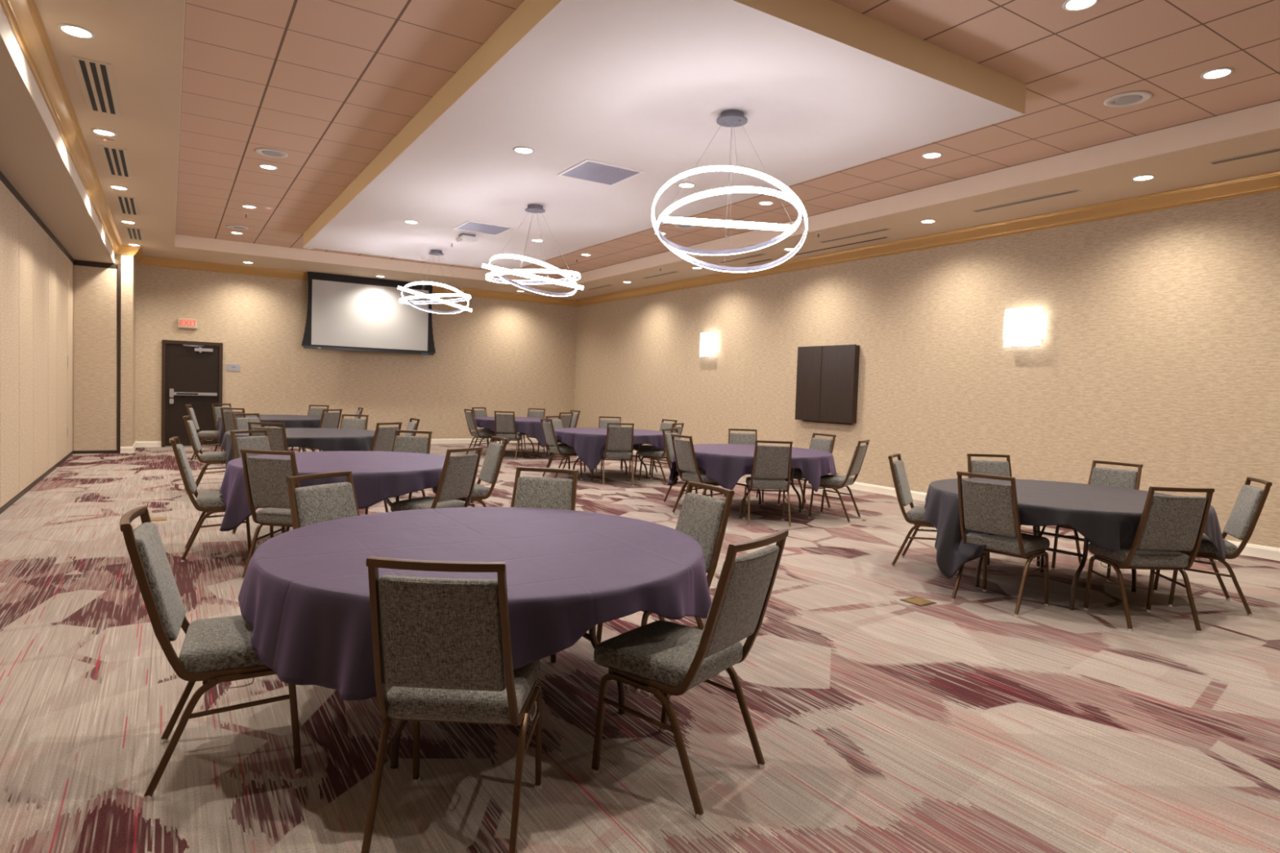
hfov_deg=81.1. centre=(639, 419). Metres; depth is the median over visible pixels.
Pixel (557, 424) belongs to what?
banquet chair
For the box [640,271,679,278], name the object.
ceiling vent
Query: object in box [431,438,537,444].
baseboard
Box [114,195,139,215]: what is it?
ceiling vent
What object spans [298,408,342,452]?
banquet chair
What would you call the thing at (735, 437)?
banquet chair
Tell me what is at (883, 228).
ceiling vent
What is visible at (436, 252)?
ring chandelier
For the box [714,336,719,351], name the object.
diffuser
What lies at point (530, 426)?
tablecloth
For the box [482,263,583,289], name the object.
diffuser
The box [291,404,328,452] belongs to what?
banquet chair
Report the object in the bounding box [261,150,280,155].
grille
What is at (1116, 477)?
banquet chair
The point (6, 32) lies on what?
wall header
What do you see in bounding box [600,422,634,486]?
banquet chair
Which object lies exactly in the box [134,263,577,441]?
wall
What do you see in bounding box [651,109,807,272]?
ring chandelier
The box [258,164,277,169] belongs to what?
recessed light
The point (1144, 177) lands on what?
recessed light
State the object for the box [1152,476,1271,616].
banquet chair
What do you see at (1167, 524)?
banquet chair
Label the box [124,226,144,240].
ceiling vent
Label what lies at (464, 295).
diffuser
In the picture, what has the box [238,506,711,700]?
tablecloth
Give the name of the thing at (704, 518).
banquet chair
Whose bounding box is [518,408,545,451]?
banquet chair
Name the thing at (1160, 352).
wall
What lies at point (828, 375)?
upper cabinet
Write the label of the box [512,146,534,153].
recessed light
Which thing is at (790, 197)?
diffuser
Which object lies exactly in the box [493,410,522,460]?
banquet chair
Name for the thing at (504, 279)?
diffuser
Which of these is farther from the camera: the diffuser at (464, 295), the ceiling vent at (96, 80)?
the diffuser at (464, 295)
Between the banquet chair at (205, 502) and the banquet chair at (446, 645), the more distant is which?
the banquet chair at (205, 502)
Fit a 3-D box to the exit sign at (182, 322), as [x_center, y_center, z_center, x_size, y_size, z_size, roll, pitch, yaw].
[-9.004,-1.917,14.886,0.330,0.188,0.070,0,3,-32]
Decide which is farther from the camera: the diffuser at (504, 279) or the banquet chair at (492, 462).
the diffuser at (504, 279)
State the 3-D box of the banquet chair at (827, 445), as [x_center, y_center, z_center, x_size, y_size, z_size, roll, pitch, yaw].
[2.148,0.653,9.610,0.616,0.938,0.473,0,3,-31]
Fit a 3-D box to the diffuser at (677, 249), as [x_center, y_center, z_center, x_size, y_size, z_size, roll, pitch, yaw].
[0.718,-1.591,6.082,1.166,0.046,1.166,4,-12,-32]
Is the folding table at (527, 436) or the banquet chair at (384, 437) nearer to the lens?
the banquet chair at (384, 437)
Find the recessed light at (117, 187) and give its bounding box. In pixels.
[108,185,128,190]
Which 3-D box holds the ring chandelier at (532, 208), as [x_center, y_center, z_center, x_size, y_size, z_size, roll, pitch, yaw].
[-1.325,-2.140,9.363,1.256,1.065,1.271,2,2,7]
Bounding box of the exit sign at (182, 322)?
[177,318,197,328]
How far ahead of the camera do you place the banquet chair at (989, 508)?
5.16 m
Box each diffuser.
[397,285,471,311]
[399,293,471,303]
[401,281,468,313]
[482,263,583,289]
[485,268,580,284]
[488,253,577,296]
[651,165,807,272]
[656,186,801,255]
[662,216,794,231]
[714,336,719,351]
[1003,313,1047,340]
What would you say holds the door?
in the wall at (500, 355)
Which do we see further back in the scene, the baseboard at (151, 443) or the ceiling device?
the baseboard at (151, 443)
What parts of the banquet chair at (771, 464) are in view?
leg, leg, seat frame, seat, frame, backrest, leg, leg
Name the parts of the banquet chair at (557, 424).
frame, backrest, seat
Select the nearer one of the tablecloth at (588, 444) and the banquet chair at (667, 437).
the banquet chair at (667, 437)
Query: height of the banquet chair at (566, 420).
0.938 m
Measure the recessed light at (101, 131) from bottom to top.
0.009 m
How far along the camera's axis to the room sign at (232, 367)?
15.37 m
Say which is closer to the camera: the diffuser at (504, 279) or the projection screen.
the diffuser at (504, 279)
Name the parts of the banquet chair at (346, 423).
backrest, frame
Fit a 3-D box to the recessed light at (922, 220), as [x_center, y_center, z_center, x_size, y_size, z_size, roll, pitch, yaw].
[3.673,-2.529,9.535,0.204,0.009,0.204,0,3,-32]
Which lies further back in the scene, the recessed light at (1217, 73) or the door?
the door
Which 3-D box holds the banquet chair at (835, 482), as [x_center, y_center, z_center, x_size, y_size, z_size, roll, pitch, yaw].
[2.340,0.693,8.790,0.616,0.938,0.473,3,3,31]
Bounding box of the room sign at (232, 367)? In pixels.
[226,364,239,371]
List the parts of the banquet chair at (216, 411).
frame, backrest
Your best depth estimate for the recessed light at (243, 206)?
10.88 m
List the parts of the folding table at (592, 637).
leg, leg, leg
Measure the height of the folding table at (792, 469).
0.745 m
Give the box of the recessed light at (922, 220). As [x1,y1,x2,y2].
[919,219,936,222]
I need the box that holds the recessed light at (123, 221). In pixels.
[120,220,136,223]
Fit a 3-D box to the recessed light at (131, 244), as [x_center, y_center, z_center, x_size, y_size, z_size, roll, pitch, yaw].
[-8.909,-3.079,13.172,0.204,0.009,0.204,0,3,-32]
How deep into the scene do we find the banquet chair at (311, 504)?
3.91 m
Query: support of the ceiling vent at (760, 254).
in the ceiling at (822, 87)
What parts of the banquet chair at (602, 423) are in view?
backrest, frame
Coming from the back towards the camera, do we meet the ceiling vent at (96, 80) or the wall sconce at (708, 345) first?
the wall sconce at (708, 345)
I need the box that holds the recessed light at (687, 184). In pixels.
[677,182,695,187]
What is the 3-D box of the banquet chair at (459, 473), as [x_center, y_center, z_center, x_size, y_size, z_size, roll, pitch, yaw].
[-1.630,0.677,6.014,0.616,0.938,0.473,3,3,27]
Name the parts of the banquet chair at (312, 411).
backrest, frame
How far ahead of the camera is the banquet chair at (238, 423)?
10.21 m
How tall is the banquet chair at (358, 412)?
0.938 m
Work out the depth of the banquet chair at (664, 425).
12.74 m
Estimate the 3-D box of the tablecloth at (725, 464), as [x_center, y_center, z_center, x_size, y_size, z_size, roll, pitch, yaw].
[1.399,0.631,9.120,1.938,0.528,2.033,0,3,-32]
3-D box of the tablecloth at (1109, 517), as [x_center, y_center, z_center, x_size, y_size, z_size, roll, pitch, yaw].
[3.252,0.869,5.761,2.004,0.613,1.961,3,3,31]
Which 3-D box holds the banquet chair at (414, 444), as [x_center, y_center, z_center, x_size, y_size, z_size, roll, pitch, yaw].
[-2.404,0.592,7.503,0.473,0.938,0.616,2,2,8]
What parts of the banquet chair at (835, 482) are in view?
leg, leg, seat, seat frame, leg, frame, leg, backrest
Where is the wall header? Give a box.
[0,3,114,263]
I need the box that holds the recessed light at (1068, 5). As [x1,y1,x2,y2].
[1062,0,1099,10]
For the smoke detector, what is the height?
0.054 m
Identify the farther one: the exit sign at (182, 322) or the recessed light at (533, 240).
the exit sign at (182, 322)
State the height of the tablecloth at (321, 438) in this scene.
0.545 m
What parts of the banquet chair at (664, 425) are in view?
leg, seat, leg, backrest, frame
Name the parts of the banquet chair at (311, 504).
backrest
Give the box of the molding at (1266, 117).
[174,0,1279,288]
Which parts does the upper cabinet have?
cabinet door, mounting rail, cabinet door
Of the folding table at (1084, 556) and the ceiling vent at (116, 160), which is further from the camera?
the ceiling vent at (116, 160)
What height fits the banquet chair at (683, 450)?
0.938 m
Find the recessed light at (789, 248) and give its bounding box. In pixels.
[783,247,793,250]
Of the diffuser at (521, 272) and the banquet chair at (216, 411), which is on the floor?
the banquet chair at (216, 411)
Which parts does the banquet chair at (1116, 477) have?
leg, seat frame, leg, leg, backrest, frame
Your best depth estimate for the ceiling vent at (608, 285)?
16.68 m
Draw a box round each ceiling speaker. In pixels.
[226,225,248,229]
[254,147,288,157]
[673,223,696,228]
[1103,90,1152,106]
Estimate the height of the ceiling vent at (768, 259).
0.008 m
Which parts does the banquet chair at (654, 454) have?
leg, seat, leg, seat frame, leg, frame, backrest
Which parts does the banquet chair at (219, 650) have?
backrest, leg, leg, frame, seat, seat frame, leg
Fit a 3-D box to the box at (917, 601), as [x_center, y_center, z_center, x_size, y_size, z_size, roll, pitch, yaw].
[1.971,1.287,5.300,0.176,0.008,0.176,0,3,-32]
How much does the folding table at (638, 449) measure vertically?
0.745 m
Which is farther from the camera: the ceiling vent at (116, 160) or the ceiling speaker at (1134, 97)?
the ceiling vent at (116, 160)
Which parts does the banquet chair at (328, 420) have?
frame, backrest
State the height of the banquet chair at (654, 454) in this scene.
0.938 m
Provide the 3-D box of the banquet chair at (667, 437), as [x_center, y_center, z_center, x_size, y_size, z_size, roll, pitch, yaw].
[0.614,0.601,9.685,0.616,0.938,0.473,3,3,30]
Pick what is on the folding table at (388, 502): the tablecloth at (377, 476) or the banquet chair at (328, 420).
the tablecloth at (377, 476)
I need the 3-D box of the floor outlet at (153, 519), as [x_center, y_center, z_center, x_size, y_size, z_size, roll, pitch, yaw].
[-4.786,0.986,7.400,0.176,0.008,0.176,0,3,-32]
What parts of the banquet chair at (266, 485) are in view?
leg, frame, backrest, seat, seat frame, leg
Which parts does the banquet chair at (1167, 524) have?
leg, leg, seat, seat frame, leg, frame, backrest, leg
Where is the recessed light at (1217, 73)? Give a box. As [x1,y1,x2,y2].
[1200,66,1234,79]
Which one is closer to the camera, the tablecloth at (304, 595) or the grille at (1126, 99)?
the tablecloth at (304, 595)
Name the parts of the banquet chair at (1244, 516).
leg, leg, seat, seat frame, leg, frame, leg, backrest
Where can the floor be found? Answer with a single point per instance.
(882, 722)
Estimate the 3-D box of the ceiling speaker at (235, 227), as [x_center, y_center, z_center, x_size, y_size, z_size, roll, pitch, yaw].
[-6.691,-3.194,12.420,0.336,0.011,0.336,0,3,-32]
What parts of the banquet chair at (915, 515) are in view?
backrest, leg, frame, leg, seat, seat frame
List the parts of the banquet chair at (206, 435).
backrest, leg, frame, seat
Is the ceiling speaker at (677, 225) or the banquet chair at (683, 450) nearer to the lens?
the banquet chair at (683, 450)
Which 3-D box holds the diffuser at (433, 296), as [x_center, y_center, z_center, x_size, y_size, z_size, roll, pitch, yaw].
[-3.486,-2.058,12.743,1.178,0.046,1.178,-7,6,-32]
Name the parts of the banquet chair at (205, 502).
backrest, leg, leg, frame, seat, seat frame, leg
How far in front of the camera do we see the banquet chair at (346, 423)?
10.94 m
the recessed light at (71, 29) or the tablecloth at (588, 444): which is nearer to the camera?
the recessed light at (71, 29)
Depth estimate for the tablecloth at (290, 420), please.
12.63 m
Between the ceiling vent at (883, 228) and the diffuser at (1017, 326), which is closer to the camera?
the diffuser at (1017, 326)
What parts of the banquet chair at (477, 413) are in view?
frame, backrest, seat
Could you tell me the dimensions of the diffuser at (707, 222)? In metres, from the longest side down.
1.060 x 1.060 x 0.046 m
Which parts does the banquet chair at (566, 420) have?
leg, frame, backrest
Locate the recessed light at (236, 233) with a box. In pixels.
[230,231,243,234]
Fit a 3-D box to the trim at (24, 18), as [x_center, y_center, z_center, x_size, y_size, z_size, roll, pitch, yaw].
[-0.072,-2.504,7.793,9.829,0.160,21.506,0,3,-32]
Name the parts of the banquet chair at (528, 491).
backrest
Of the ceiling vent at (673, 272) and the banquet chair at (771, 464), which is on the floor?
the banquet chair at (771, 464)
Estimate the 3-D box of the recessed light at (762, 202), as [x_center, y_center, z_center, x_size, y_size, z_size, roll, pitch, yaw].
[1.640,-2.819,9.735,0.204,0.009,0.204,0,3,-32]
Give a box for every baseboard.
[120,440,161,453]
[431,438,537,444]
[632,449,1279,560]
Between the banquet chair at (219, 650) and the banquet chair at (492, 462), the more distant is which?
the banquet chair at (492, 462)
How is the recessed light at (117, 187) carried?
in the ceiling at (822, 87)
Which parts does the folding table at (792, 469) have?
leg, leg, leg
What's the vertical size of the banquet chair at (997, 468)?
0.938 m
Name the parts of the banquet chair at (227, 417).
backrest, frame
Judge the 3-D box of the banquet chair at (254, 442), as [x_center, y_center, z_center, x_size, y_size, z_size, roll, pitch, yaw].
[-3.434,0.581,6.955,0.616,0.938,0.473,3,2,21]
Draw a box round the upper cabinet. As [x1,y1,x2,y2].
[795,344,859,425]
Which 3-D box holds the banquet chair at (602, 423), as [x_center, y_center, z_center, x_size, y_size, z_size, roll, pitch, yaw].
[-0.535,0.425,13.125,0.473,0.938,0.616,2,2,-4]
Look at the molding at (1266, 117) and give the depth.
8.77 m
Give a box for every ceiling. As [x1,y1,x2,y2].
[34,0,1279,299]
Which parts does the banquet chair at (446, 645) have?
leg, leg, backrest, frame, seat, seat frame, leg, leg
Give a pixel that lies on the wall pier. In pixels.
(127, 262)
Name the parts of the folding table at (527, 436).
leg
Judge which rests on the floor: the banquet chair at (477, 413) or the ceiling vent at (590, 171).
the banquet chair at (477, 413)
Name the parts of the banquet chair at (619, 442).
leg, leg, seat, seat frame, frame, backrest, leg, leg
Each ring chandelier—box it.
[397,249,471,313]
[482,204,583,296]
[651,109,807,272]
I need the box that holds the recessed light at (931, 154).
[921,151,942,158]
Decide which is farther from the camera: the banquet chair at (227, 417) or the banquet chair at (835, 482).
the banquet chair at (227, 417)
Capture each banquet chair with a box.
[119,506,302,801]
[168,436,251,562]
[182,415,226,489]
[185,404,224,461]
[211,403,232,451]
[220,407,245,465]
[230,429,275,538]
[231,413,261,430]
[240,448,301,580]
[247,422,288,451]
[285,471,359,529]
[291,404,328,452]
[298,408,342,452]
[321,413,368,451]
[354,407,363,418]
[360,556,542,852]
[364,430,431,515]
[369,422,402,451]
[390,446,482,511]
[404,417,419,435]
[432,435,507,506]
[463,408,497,454]
[471,407,503,451]
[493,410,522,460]
[511,466,578,510]
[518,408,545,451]
[537,412,573,459]
[540,417,582,479]
[545,416,586,474]
[547,409,580,451]
[591,528,788,820]
[593,481,734,692]
[595,416,622,472]
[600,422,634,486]
[634,418,676,476]
[638,422,684,484]
[662,428,712,502]
[671,433,728,517]
[724,428,764,502]
[742,440,792,527]
[777,432,835,511]
[808,439,869,523]
[888,453,937,567]
[951,471,1049,617]
[966,453,1039,568]
[1051,460,1142,582]
[1083,486,1214,633]
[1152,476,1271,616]
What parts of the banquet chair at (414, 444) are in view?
leg, backrest, frame, leg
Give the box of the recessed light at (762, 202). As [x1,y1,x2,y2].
[758,200,773,204]
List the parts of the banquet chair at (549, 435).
leg, backrest, frame, leg, seat, seat frame, leg, leg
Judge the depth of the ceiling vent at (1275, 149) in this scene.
6.68 m
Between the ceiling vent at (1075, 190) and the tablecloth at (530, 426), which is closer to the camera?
the ceiling vent at (1075, 190)
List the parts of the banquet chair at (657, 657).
leg, seat frame, leg, seat, leg, frame, backrest, leg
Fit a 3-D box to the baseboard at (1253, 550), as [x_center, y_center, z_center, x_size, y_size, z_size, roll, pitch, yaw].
[3.965,1.084,10.551,0.018,0.118,21.506,0,3,-32]
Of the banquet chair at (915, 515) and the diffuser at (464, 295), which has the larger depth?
the diffuser at (464, 295)
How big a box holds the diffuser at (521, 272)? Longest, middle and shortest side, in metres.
1.174 x 1.174 x 0.046 m
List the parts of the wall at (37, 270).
panel, panel, panel, panel, panel, panel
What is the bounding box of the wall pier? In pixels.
[72,253,135,450]
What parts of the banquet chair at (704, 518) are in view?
leg, leg, leg, leg, backrest, frame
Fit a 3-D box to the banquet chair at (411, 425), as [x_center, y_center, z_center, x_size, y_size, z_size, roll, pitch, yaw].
[-3.367,0.451,10.242,0.617,0.938,0.473,0,3,-32]
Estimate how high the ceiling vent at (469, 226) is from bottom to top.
0.010 m
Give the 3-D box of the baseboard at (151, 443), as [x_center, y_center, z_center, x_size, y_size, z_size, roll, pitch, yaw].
[-9.388,0.513,14.089,0.430,0.118,1.332,1,3,-24]
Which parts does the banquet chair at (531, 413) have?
frame, backrest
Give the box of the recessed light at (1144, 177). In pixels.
[1131,174,1155,180]
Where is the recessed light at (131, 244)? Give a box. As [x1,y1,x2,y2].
[128,243,141,245]
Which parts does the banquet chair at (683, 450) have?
leg, backrest, frame, seat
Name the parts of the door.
handle, closer arm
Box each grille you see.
[231,226,244,228]
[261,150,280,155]
[679,225,691,227]
[1113,94,1142,104]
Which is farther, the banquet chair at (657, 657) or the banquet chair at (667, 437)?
the banquet chair at (667, 437)
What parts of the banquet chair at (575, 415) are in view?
backrest, frame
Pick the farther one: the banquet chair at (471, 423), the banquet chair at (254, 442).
the banquet chair at (471, 423)
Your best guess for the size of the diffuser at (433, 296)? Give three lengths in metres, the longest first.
1.264 x 1.264 x 0.046 m
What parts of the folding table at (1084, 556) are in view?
leg, leg, leg, leg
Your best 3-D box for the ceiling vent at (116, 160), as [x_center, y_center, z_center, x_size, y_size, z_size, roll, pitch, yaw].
[-5.636,-2.768,8.057,0.230,0.008,1.280,0,3,-32]
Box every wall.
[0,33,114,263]
[0,170,74,514]
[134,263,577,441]
[573,190,1279,548]
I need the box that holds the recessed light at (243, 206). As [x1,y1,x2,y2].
[241,204,257,208]
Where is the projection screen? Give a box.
[301,271,435,355]
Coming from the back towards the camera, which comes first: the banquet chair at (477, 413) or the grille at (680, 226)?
the banquet chair at (477, 413)
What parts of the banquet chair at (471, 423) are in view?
backrest, frame, leg, seat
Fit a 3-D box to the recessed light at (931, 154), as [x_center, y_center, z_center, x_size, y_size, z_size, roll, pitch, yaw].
[2.975,-2.691,7.614,0.204,0.009,0.204,0,3,-32]
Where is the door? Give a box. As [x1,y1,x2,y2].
[161,339,222,447]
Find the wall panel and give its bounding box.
[72,260,120,453]
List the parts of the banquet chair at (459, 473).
seat, frame, backrest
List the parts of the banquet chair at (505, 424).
backrest, frame, seat, leg, leg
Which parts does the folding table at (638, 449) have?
leg, leg, leg, leg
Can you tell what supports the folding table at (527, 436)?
on the floor
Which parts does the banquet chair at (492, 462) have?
seat, seat frame, frame, leg, backrest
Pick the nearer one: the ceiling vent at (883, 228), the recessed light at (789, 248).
the ceiling vent at (883, 228)
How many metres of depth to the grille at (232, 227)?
12.39 m
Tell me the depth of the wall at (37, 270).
9.01 m
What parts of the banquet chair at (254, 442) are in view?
frame, backrest, leg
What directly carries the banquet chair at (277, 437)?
on the floor
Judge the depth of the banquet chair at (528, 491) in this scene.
4.54 m
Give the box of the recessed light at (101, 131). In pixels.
[90,128,116,136]
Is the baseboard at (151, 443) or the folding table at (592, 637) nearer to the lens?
the folding table at (592, 637)
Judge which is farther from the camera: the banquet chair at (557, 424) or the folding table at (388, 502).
the banquet chair at (557, 424)
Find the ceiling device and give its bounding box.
[455,233,478,244]
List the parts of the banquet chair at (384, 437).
backrest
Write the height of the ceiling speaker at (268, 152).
0.011 m
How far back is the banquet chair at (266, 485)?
5.24 m
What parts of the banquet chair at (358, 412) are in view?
backrest, frame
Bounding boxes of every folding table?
[285,496,399,532]
[390,625,625,768]
[493,432,547,455]
[572,444,647,480]
[702,468,801,518]
[974,525,1136,610]
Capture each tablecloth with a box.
[215,414,321,451]
[218,450,471,531]
[221,427,374,469]
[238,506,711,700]
[474,416,563,447]
[548,427,668,471]
[666,444,839,492]
[923,478,1226,578]
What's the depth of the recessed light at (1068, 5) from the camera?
4.64 m
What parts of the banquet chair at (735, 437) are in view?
backrest, frame, leg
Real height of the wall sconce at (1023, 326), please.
0.482 m
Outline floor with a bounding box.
[0,442,1279,852]
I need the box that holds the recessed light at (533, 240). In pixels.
[530,239,543,241]
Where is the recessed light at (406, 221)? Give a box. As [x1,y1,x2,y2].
[404,220,418,223]
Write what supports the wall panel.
attached to the wall pier
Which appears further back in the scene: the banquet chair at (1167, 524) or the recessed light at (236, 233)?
the recessed light at (236, 233)
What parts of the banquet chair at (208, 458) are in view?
backrest, leg, leg, frame, seat, seat frame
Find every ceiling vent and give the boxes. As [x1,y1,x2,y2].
[71,55,120,115]
[98,144,132,177]
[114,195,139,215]
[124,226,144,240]
[453,220,514,235]
[556,159,644,186]
[586,284,613,289]
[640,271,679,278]
[718,253,766,262]
[746,258,773,263]
[793,236,888,255]
[817,227,892,243]
[970,188,1080,212]
[1206,146,1279,164]
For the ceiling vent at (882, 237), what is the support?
in the ceiling at (822, 87)
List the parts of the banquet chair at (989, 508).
leg, leg, backrest, frame, seat, seat frame, leg, leg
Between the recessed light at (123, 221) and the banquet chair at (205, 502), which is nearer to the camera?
the banquet chair at (205, 502)
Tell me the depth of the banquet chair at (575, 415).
16.11 m
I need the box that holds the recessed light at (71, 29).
[57,23,95,38]
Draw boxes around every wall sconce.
[699,332,719,357]
[1003,306,1047,347]
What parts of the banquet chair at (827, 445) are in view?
leg, seat, leg, leg, frame, backrest, leg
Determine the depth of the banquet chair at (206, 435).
12.62 m
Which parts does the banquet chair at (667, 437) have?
leg, backrest, frame, seat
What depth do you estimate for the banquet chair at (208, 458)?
9.08 m
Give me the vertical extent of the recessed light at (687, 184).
0.009 m
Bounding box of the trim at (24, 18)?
[0,0,1279,306]
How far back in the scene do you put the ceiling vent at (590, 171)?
7.80 m
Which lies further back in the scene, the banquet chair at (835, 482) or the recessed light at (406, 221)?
the recessed light at (406, 221)
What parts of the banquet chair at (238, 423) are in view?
backrest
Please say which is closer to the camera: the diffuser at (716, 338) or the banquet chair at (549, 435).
the banquet chair at (549, 435)
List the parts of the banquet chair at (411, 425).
backrest, frame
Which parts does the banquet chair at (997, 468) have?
leg, frame, backrest, leg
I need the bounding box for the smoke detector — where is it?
[420,255,428,260]

